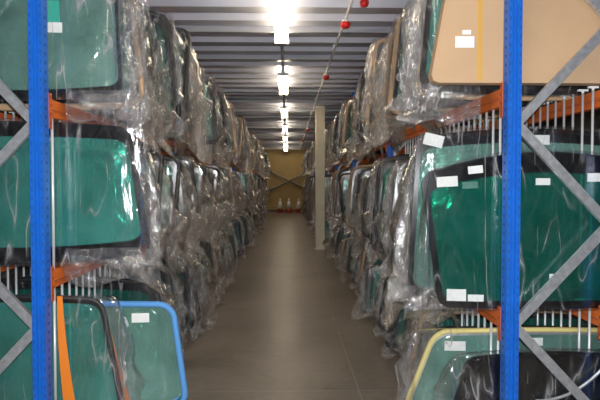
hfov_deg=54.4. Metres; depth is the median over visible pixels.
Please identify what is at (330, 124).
wrapped windshield
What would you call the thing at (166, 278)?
wrapped windshield
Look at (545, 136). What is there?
windshield
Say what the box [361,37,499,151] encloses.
wrapped windshield
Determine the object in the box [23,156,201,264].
wrapped windshield
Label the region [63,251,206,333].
wrapped windshield
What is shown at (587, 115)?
wall
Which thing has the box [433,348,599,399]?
windshield
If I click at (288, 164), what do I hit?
wall
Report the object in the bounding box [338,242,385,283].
wrapped windshield
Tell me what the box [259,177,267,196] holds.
wrapped windshield
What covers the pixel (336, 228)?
wrapped windshield
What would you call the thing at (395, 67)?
wrapped windshield
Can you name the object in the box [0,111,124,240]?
storage rack
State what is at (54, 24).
windshield
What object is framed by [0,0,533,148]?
ceiling
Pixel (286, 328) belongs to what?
floor
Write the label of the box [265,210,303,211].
baseboard
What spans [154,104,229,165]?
wrapped windshield
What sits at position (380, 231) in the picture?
wrapped windshield
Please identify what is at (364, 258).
wrapped windshield
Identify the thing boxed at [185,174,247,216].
wrapped windshield
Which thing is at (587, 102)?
storage rack
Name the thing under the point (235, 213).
wrapped windshield
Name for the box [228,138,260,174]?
wrapped windshield
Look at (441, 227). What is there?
wrapped windshield
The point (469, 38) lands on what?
cardboard sheet
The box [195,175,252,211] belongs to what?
wrapped windshield
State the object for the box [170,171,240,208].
wrapped windshield
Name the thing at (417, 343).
wrapped windshield
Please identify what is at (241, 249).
wrapped windshield
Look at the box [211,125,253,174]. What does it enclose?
wrapped windshield
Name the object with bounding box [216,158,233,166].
storage rack
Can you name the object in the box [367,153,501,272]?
wrapped windshield
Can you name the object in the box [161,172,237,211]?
wrapped windshield
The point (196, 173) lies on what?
wrapped windshield
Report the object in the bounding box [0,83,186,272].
wall
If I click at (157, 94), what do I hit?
wrapped windshield
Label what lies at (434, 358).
wrapped windshield
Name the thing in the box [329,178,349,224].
wrapped windshield
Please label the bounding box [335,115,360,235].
upright
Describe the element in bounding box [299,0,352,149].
ceiling pipe
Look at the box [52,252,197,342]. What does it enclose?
wrapped windshield
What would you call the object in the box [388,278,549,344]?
wrapped windshield
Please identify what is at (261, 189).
wrapped windshield
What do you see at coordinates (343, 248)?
wrapped windshield
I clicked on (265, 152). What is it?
wrapped windshield
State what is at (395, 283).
wrapped windshield
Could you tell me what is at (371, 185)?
wrapped windshield
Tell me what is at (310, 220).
wrapped windshield
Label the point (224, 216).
wrapped windshield
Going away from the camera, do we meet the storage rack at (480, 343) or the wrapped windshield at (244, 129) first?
the storage rack at (480, 343)
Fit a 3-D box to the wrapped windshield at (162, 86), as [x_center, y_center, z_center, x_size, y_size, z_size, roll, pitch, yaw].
[-1.858,-1.047,8.242,1.571,1.227,0.376,0,2,3]
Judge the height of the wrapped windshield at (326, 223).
0.676 m
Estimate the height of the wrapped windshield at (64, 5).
1.252 m
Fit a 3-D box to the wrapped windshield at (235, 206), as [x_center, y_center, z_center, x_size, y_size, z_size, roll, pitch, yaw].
[-2.060,0.625,16.070,1.578,0.930,0.241,0,2,-5]
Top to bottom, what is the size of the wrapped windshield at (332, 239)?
0.701 m
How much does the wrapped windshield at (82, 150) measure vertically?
1.003 m
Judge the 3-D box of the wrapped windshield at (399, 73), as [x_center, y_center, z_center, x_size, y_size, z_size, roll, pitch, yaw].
[1.468,-1.127,7.961,1.581,1.216,0.354,0,2,-4]
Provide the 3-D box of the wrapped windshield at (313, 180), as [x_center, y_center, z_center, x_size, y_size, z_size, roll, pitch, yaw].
[0.963,-0.257,22.011,1.578,1.158,0.270,0,2,2]
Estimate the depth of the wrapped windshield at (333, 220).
13.52 m
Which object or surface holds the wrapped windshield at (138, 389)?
on the storage rack at (105, 389)
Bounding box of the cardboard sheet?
[428,0,599,85]
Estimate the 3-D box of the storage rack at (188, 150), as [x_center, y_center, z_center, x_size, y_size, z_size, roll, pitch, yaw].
[-1.565,-0.680,9.080,0.066,0.200,3.814,0,2,-1]
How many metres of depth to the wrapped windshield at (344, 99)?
10.59 m
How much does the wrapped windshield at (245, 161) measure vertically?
1.165 m
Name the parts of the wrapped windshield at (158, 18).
glass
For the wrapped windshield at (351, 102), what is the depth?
9.62 m
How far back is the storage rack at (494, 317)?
3.97 m
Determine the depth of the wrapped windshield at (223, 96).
9.60 m
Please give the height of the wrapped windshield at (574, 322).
0.739 m
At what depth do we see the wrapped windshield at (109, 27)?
5.23 m
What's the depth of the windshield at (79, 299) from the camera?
3.52 m
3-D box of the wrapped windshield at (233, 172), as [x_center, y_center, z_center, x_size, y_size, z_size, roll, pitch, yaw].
[-1.977,-0.146,12.929,1.635,0.999,0.256,0,2,-6]
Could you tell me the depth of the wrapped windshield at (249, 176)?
15.27 m
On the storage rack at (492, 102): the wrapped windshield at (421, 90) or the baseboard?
the wrapped windshield at (421, 90)
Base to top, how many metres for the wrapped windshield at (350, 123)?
1.210 m
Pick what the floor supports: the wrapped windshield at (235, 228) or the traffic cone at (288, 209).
the traffic cone at (288, 209)
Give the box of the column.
[314,106,325,249]
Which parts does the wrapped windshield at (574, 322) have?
glass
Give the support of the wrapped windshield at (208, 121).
on the storage rack at (188, 150)
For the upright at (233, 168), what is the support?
on the floor
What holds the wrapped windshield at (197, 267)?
on the storage rack at (105, 389)
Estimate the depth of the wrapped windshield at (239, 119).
11.98 m
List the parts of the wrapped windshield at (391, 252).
glass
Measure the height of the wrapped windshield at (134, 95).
1.362 m
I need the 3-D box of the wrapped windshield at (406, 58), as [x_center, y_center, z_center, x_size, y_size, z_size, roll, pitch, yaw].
[1.416,-1.081,6.877,1.581,1.165,0.354,0,2,-3]
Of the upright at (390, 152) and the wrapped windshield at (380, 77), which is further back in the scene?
the upright at (390, 152)
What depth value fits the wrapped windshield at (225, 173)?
9.63 m
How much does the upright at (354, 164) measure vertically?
3.300 m
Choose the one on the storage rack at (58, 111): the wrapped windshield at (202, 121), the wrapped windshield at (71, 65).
the wrapped windshield at (71, 65)
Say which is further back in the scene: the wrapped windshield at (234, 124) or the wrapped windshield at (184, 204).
the wrapped windshield at (234, 124)
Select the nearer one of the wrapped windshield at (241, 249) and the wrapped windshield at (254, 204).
the wrapped windshield at (241, 249)
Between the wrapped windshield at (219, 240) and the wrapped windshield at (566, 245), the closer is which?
the wrapped windshield at (566, 245)
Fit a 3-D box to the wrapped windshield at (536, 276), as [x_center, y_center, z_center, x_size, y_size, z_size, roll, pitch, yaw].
[1.401,0.299,4.391,1.618,1.298,0.346,0,2,-6]
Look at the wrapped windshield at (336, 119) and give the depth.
11.54 m
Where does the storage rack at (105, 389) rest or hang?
attached to the upright at (36, 128)
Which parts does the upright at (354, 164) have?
post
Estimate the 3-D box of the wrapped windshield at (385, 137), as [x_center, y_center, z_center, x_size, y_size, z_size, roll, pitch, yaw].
[1.570,-1.094,6.528,1.538,1.298,0.357,0,2,-4]
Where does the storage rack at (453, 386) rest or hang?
attached to the upright at (514, 116)
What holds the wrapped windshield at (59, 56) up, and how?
on the storage rack at (58, 111)
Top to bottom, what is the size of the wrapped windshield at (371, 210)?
1.380 m
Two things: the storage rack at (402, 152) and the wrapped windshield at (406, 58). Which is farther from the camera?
the storage rack at (402, 152)
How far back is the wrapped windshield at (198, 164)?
7.79 m
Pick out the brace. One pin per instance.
(270, 171)
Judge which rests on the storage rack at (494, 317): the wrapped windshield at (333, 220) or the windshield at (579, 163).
the windshield at (579, 163)
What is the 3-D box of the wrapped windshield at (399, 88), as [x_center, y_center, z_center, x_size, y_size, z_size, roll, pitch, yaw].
[1.579,-1.285,9.207,1.585,1.095,0.424,0,2,-1]
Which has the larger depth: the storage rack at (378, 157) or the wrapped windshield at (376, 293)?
the storage rack at (378, 157)
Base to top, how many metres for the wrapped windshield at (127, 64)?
1.248 m
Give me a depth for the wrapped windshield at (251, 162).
16.04 m
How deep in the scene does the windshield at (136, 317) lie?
3.76 m
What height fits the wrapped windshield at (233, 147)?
1.152 m
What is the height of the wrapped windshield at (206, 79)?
1.218 m
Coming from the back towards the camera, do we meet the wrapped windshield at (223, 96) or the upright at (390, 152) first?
the wrapped windshield at (223, 96)
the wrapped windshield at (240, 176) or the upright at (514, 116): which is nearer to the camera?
the upright at (514, 116)
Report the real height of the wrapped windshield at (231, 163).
1.262 m
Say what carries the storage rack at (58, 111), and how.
attached to the upright at (36, 128)
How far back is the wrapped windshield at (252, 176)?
17.76 m
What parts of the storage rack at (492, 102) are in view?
divider rod, divider rod, divider rod, divider rod, divider rod, divider rod, divider rod, divider rod, divider rod, divider rod, divider rod, divider rod, divider rod, divider rod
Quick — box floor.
[0,212,599,399]
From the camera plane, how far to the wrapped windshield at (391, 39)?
5.31 m
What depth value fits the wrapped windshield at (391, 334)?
5.03 m
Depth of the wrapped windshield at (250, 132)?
16.87 m
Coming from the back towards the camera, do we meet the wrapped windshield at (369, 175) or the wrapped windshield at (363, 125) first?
the wrapped windshield at (369, 175)
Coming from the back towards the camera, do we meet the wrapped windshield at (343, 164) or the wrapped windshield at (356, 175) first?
the wrapped windshield at (343, 164)
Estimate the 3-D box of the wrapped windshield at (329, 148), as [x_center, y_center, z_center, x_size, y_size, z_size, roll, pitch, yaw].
[1.312,-1.309,12.982,1.554,1.011,0.241,0,2,3]
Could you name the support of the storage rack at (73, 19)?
attached to the upright at (36, 128)
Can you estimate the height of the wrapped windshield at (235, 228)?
0.881 m
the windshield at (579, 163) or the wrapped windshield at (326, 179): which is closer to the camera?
the windshield at (579, 163)
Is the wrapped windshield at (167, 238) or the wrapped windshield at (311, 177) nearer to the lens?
the wrapped windshield at (167, 238)
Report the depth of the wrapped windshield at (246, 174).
13.47 m
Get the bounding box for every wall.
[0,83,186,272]
[250,149,379,209]
[380,109,599,277]
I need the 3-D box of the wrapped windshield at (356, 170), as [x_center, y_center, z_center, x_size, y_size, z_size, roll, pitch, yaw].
[1.466,-0.012,9.192,1.585,1.140,0.311,0,2,-1]
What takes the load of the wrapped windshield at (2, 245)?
on the storage rack at (60, 275)
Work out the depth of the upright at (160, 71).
7.11 m
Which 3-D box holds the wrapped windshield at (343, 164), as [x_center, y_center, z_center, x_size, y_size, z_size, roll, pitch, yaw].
[1.379,-1.221,12.604,1.617,1.218,0.357,0,2,0]
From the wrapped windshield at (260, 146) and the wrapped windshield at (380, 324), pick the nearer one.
the wrapped windshield at (380, 324)
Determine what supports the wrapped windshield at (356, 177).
on the beam
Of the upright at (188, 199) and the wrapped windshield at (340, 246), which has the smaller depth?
the upright at (188, 199)
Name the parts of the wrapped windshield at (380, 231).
glass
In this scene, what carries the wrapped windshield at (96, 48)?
on the storage rack at (58, 111)
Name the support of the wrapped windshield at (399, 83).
on the storage rack at (385, 143)
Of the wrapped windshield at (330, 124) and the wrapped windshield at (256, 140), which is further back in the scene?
the wrapped windshield at (256, 140)
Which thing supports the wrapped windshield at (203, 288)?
on the storage rack at (105, 389)
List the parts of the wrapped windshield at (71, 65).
glass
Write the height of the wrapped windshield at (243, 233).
1.020 m
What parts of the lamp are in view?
tube lamp, lamp trunking, tube lamp, tube lamp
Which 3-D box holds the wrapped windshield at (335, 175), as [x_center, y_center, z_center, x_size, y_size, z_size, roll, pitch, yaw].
[1.347,-0.096,12.071,1.585,1.130,0.311,0,1,-1]
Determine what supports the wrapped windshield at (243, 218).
on the beam
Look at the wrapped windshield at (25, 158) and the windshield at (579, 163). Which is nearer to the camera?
the windshield at (579, 163)
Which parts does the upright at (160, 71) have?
post, post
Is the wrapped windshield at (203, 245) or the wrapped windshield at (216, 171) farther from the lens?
the wrapped windshield at (216, 171)
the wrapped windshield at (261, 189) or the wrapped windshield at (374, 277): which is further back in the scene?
the wrapped windshield at (261, 189)
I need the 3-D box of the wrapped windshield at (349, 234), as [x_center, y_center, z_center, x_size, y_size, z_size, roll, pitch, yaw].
[1.478,0.903,10.732,1.544,0.661,0.240,0,2,-3]
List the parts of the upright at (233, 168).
post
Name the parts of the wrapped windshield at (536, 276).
glass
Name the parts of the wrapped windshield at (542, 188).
glass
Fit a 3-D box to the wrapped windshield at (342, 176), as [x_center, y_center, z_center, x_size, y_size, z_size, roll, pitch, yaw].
[1.333,0.113,10.721,1.617,1.284,0.355,0,2,0]
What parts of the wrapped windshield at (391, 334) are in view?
glass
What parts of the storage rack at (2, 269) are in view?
divider rod, divider rod, divider rod, divider rod, divider rod, divider rod, divider rod, divider rod, divider rod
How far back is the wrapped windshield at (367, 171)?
7.89 m
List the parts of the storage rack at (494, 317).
divider rod, divider rod, divider rod, divider rod, divider rod, divider rod, divider rod, divider rod, divider rod, divider rod, divider rod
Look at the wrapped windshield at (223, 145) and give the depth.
8.60 m
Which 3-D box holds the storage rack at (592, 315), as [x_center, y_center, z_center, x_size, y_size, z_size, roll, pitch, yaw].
[1.718,0.884,5.298,0.102,0.655,3.814,0,2,-1]
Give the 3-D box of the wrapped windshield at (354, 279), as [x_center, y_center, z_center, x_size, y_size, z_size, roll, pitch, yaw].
[1.480,0.982,8.209,1.572,0.561,0.307,0,2,2]
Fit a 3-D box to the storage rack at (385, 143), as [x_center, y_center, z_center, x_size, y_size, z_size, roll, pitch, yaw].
[1.054,-0.752,9.136,0.066,0.200,3.814,0,2,-1]
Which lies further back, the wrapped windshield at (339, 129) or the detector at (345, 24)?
the wrapped windshield at (339, 129)
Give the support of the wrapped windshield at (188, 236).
on the beam
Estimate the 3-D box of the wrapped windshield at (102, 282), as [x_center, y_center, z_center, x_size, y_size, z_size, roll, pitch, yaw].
[-1.690,0.995,4.199,1.573,0.909,0.231,0,2,-5]
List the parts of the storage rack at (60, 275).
divider rod, divider rod, divider rod, divider rod, divider rod, divider rod, divider rod, divider rod, divider rod, divider rod, divider rod, divider rod, divider rod, divider rod, divider rod, divider rod, divider rod, divider rod, divider rod, divider rod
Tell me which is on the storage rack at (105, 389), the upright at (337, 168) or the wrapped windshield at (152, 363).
the wrapped windshield at (152, 363)
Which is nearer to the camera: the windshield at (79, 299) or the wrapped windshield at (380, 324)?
the windshield at (79, 299)
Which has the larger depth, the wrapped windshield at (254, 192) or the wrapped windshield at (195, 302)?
the wrapped windshield at (254, 192)
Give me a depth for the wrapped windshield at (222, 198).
7.45 m
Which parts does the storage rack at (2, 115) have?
divider rod, divider rod, divider rod, divider rod, divider rod, divider rod, divider rod, divider rod, divider rod, divider rod, divider rod, divider rod, divider rod, divider rod, divider rod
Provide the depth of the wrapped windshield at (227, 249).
10.60 m
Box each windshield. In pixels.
[0,0,143,137]
[0,0,150,146]
[0,0,162,156]
[0,0,175,158]
[0,8,184,151]
[0,118,163,287]
[0,142,152,271]
[0,142,161,294]
[0,147,186,272]
[0,155,167,274]
[0,294,137,399]
[0,300,155,399]
[0,301,187,399]
[1,261,183,363]
[1,276,175,396]
[2,282,178,378]
[22,267,187,350]
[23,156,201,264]
[48,21,212,163]
[48,34,210,163]
[50,161,206,257]
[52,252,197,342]
[54,41,208,164]
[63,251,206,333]
[65,154,210,251]
[67,52,200,155]
[73,254,218,328]
[77,164,223,249]
[79,53,207,158]
[86,162,216,240]
[92,246,217,318]
[100,164,221,238]
[103,238,218,297]
[106,70,222,163]
[107,79,228,167]
[108,239,224,304]
[110,167,225,231]
[115,85,220,166]
[121,167,233,234]
[121,235,227,294]
[132,229,228,286]
[135,93,229,170]
[144,170,229,226]
[145,164,233,222]
[146,91,232,163]
[152,88,229,166]
[152,98,237,161]
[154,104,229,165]
[154,221,239,272]
[161,165,244,225]
[161,171,234,229]
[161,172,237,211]
[161,172,238,223]
[164,110,238,166]
[164,227,235,269]
[166,225,228,277]
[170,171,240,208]
[171,228,238,284]
[179,172,247,214]
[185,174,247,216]
[187,171,256,213]
[188,212,251,246]
[191,114,250,172]
[193,121,248,170]
[194,119,244,174]
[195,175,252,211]
[198,216,240,251]
[200,216,239,257]
[201,126,248,173]
[202,218,244,260]
[204,115,250,168]
[206,172,256,208]
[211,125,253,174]
[211,128,251,167]
[211,130,254,170]
[219,129,256,169]
[219,136,262,174]
[221,221,252,241]
[224,207,260,230]
[225,204,261,234]
[227,176,260,205]
[227,206,252,238]
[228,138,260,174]
[228,209,258,246]
[229,215,250,248]
[230,140,258,169]
[231,144,264,173]
[238,174,264,202]
[240,175,250,208]
[240,177,264,194]
[240,202,264,229]
[241,203,263,223]
[249,150,270,177]
[249,175,256,205]
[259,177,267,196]
[302,180,307,199]
[304,148,332,169]
[306,179,314,207]
[307,143,332,171]
[307,176,327,203]
[307,206,314,221]
[308,129,351,174]
[309,181,349,208]
[313,177,344,221]
[324,225,361,255]
[325,122,365,168]
[325,123,350,171]
[325,130,351,169]
[325,174,346,216]
[325,176,345,220]
[325,218,356,237]
[326,120,365,162]
[326,178,345,219]
[326,224,361,252]
[327,116,378,170]
[327,227,358,258]
[328,170,400,221]
[328,220,350,248]
[329,172,400,240]
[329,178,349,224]
[331,111,380,165]
[333,168,401,227]
[333,177,345,223]
[334,227,370,257]
[335,97,407,157]
[335,237,379,269]
[337,99,385,164]
[338,233,381,263]
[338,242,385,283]
[340,96,412,160]
[344,163,425,234]
[344,236,400,272]
[345,76,417,167]
[345,175,425,230]
[349,174,465,257]
[350,251,400,288]
[351,80,411,158]
[351,87,406,151]
[351,166,461,248]
[351,174,432,235]
[351,265,451,319]
[352,73,419,161]
[352,175,451,244]
[353,65,429,157]
[354,249,400,296]
[355,57,480,157]
[358,185,455,252]
[358,264,460,318]
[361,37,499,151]
[361,243,385,281]
[363,26,527,149]
[363,253,413,297]
[364,160,495,263]
[364,167,495,268]
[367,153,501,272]
[368,11,498,150]
[368,281,489,333]
[371,37,482,148]
[373,273,529,336]
[374,157,527,283]
[378,47,461,154]
[381,155,599,331]
[381,163,559,296]
[382,285,559,358]
[385,147,574,308]
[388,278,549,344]
[392,0,599,121]
[392,298,585,380]
[394,126,599,323]
[394,327,599,399]
[396,173,550,283]
[398,0,559,133]
[402,0,578,132]
[402,3,546,134]
[402,310,599,387]
[402,325,599,399]
[406,146,599,337]
[415,149,599,310]
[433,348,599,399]
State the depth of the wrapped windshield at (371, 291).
6.82 m
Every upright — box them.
[0,0,52,399]
[120,44,178,300]
[184,98,216,246]
[208,134,234,237]
[325,141,345,223]
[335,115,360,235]
[351,92,385,258]
[386,67,439,310]
[500,0,599,399]
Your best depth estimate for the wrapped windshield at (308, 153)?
23.68 m
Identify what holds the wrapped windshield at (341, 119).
on the storage rack at (385, 143)
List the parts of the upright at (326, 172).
post, post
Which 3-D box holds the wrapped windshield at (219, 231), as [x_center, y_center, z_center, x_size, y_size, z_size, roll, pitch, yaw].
[-1.762,0.936,9.171,1.645,1.021,0.255,0,2,0]
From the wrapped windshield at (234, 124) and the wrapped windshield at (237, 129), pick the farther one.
the wrapped windshield at (237, 129)
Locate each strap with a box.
[57,296,74,399]
[98,311,129,399]
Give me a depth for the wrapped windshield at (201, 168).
6.36 m
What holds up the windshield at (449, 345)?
on the storage rack at (453, 386)
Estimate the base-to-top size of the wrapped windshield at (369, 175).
1.118 m
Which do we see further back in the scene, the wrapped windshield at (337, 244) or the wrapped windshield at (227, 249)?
the wrapped windshield at (337, 244)
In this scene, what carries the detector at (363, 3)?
attached to the ceiling
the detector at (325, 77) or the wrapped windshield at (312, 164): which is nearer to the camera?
the detector at (325, 77)
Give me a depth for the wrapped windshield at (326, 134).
16.12 m
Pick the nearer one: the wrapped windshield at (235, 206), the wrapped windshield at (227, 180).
the wrapped windshield at (227, 180)
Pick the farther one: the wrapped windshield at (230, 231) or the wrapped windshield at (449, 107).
the wrapped windshield at (230, 231)
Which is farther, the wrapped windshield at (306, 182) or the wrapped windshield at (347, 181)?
the wrapped windshield at (306, 182)
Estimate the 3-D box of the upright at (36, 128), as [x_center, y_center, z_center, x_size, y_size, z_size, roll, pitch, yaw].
[-1.748,-0.150,3.239,0.750,3.300,0.120,0,2,-1]
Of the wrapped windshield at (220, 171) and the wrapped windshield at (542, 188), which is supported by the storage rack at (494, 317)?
the wrapped windshield at (542, 188)
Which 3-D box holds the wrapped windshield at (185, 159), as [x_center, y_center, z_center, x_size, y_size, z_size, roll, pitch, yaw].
[-1.670,0.044,6.011,1.505,1.046,0.344,0,2,-9]
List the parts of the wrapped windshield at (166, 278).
glass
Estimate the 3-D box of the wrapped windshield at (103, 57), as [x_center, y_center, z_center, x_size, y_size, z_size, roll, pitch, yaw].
[-1.830,-1.055,6.807,1.536,1.359,0.344,0,2,2]
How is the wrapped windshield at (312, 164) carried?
on the beam
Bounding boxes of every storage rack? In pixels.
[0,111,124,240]
[0,263,106,386]
[0,317,120,395]
[49,93,175,268]
[51,233,173,399]
[70,18,112,40]
[88,325,155,393]
[178,144,212,161]
[190,159,209,164]
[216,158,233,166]
[352,140,386,158]
[358,153,382,164]
[383,144,416,158]
[388,82,502,300]
[401,315,458,390]
[404,269,500,376]
[435,308,495,354]
[455,298,599,351]
[456,86,599,289]
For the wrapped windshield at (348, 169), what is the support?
on the beam
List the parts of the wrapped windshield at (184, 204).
glass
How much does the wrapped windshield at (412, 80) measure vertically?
1.083 m
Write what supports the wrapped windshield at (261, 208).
on the beam
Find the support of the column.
on the floor
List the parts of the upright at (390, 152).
post, post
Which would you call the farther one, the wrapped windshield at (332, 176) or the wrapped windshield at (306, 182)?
the wrapped windshield at (306, 182)
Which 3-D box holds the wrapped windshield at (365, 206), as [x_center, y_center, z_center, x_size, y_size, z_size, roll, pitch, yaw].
[1.385,0.205,7.641,1.582,1.160,0.361,0,2,-4]
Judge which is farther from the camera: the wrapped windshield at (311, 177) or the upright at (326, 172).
the wrapped windshield at (311, 177)
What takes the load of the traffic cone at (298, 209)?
on the floor
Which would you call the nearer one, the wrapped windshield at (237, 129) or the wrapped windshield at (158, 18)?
the wrapped windshield at (158, 18)
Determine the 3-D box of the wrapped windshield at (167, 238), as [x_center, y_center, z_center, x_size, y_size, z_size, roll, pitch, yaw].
[-1.871,0.915,7.795,1.573,0.824,0.231,0,2,-5]
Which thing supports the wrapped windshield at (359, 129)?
on the storage rack at (385, 143)
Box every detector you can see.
[322,73,328,79]
[340,19,350,28]
[360,0,368,7]
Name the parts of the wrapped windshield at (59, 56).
glass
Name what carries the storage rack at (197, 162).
attached to the upright at (188, 199)
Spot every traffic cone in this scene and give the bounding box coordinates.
[276,198,283,212]
[285,198,292,212]
[295,198,302,212]
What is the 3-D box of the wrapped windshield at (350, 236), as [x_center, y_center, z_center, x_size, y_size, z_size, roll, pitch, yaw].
[1.508,0.896,9.700,1.585,0.663,0.311,0,2,0]
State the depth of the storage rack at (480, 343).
5.50 m
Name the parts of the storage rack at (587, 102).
divider rod, divider rod, divider rod, divider rod, divider rod, divider rod, divider rod, divider rod, divider rod, divider rod, divider rod, divider rod, divider rod, divider rod, divider rod, divider rod, divider rod, divider rod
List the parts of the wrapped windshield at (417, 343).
glass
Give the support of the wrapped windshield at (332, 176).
on the beam
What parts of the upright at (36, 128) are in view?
post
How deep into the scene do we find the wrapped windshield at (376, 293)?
7.54 m
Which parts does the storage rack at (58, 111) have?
divider rod, divider rod, divider rod, divider rod, divider rod, divider rod, divider rod, divider rod, divider rod, divider rod, divider rod, divider rod, divider rod, divider rod, divider rod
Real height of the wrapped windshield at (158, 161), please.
1.074 m
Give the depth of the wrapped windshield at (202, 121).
13.43 m
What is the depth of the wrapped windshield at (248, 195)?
14.41 m
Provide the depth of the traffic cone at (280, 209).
30.31 m
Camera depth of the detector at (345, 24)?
6.08 m
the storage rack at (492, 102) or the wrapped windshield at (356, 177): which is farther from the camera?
the wrapped windshield at (356, 177)
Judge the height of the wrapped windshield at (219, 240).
0.899 m
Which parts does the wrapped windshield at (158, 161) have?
glass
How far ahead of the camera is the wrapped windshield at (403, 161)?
5.74 m
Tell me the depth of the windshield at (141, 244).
3.48 m
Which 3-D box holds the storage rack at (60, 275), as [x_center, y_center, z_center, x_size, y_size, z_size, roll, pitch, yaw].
[-1.478,0.819,5.225,0.066,1.000,3.814,0,2,-1]
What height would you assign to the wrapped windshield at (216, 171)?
0.987 m
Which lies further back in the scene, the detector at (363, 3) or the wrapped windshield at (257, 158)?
the wrapped windshield at (257, 158)
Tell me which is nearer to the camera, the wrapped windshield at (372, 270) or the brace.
the wrapped windshield at (372, 270)
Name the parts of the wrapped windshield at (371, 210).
glass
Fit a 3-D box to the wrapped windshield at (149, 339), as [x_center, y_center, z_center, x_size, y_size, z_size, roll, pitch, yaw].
[-1.782,1.014,5.296,1.529,0.862,0.263,0,2,-6]
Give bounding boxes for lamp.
[272,0,288,141]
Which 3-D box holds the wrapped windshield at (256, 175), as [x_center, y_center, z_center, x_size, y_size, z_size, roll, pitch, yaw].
[-2.061,-0.420,21.186,1.643,1.085,0.382,0,1,0]
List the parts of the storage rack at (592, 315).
divider rod, divider rod, divider rod, divider rod, divider rod, divider rod, divider rod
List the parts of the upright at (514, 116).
post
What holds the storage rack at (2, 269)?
attached to the upright at (36, 128)
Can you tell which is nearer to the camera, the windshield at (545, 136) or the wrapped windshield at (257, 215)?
the windshield at (545, 136)
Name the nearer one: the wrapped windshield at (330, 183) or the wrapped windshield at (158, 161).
the wrapped windshield at (158, 161)
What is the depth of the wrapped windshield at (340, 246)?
13.04 m
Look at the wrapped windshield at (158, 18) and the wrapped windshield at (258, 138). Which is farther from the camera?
the wrapped windshield at (258, 138)
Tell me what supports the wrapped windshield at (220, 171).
on the beam
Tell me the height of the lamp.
0.154 m
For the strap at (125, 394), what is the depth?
3.63 m
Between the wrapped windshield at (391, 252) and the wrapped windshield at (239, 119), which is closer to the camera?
the wrapped windshield at (391, 252)
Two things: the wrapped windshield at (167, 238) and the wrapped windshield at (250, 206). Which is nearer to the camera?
the wrapped windshield at (167, 238)
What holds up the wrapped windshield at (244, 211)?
on the beam
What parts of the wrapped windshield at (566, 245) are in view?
glass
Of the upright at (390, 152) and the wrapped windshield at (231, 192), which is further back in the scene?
the wrapped windshield at (231, 192)
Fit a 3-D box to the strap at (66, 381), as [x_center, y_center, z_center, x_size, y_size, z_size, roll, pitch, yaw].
[-1.331,1.006,3.380,0.148,0.900,0.023,0,2,-1]
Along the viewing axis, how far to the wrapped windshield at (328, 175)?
16.15 m
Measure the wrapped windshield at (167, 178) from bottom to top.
1.073 m
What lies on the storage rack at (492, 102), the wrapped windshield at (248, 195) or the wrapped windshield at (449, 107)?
the wrapped windshield at (449, 107)
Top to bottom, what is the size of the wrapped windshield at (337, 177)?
1.297 m

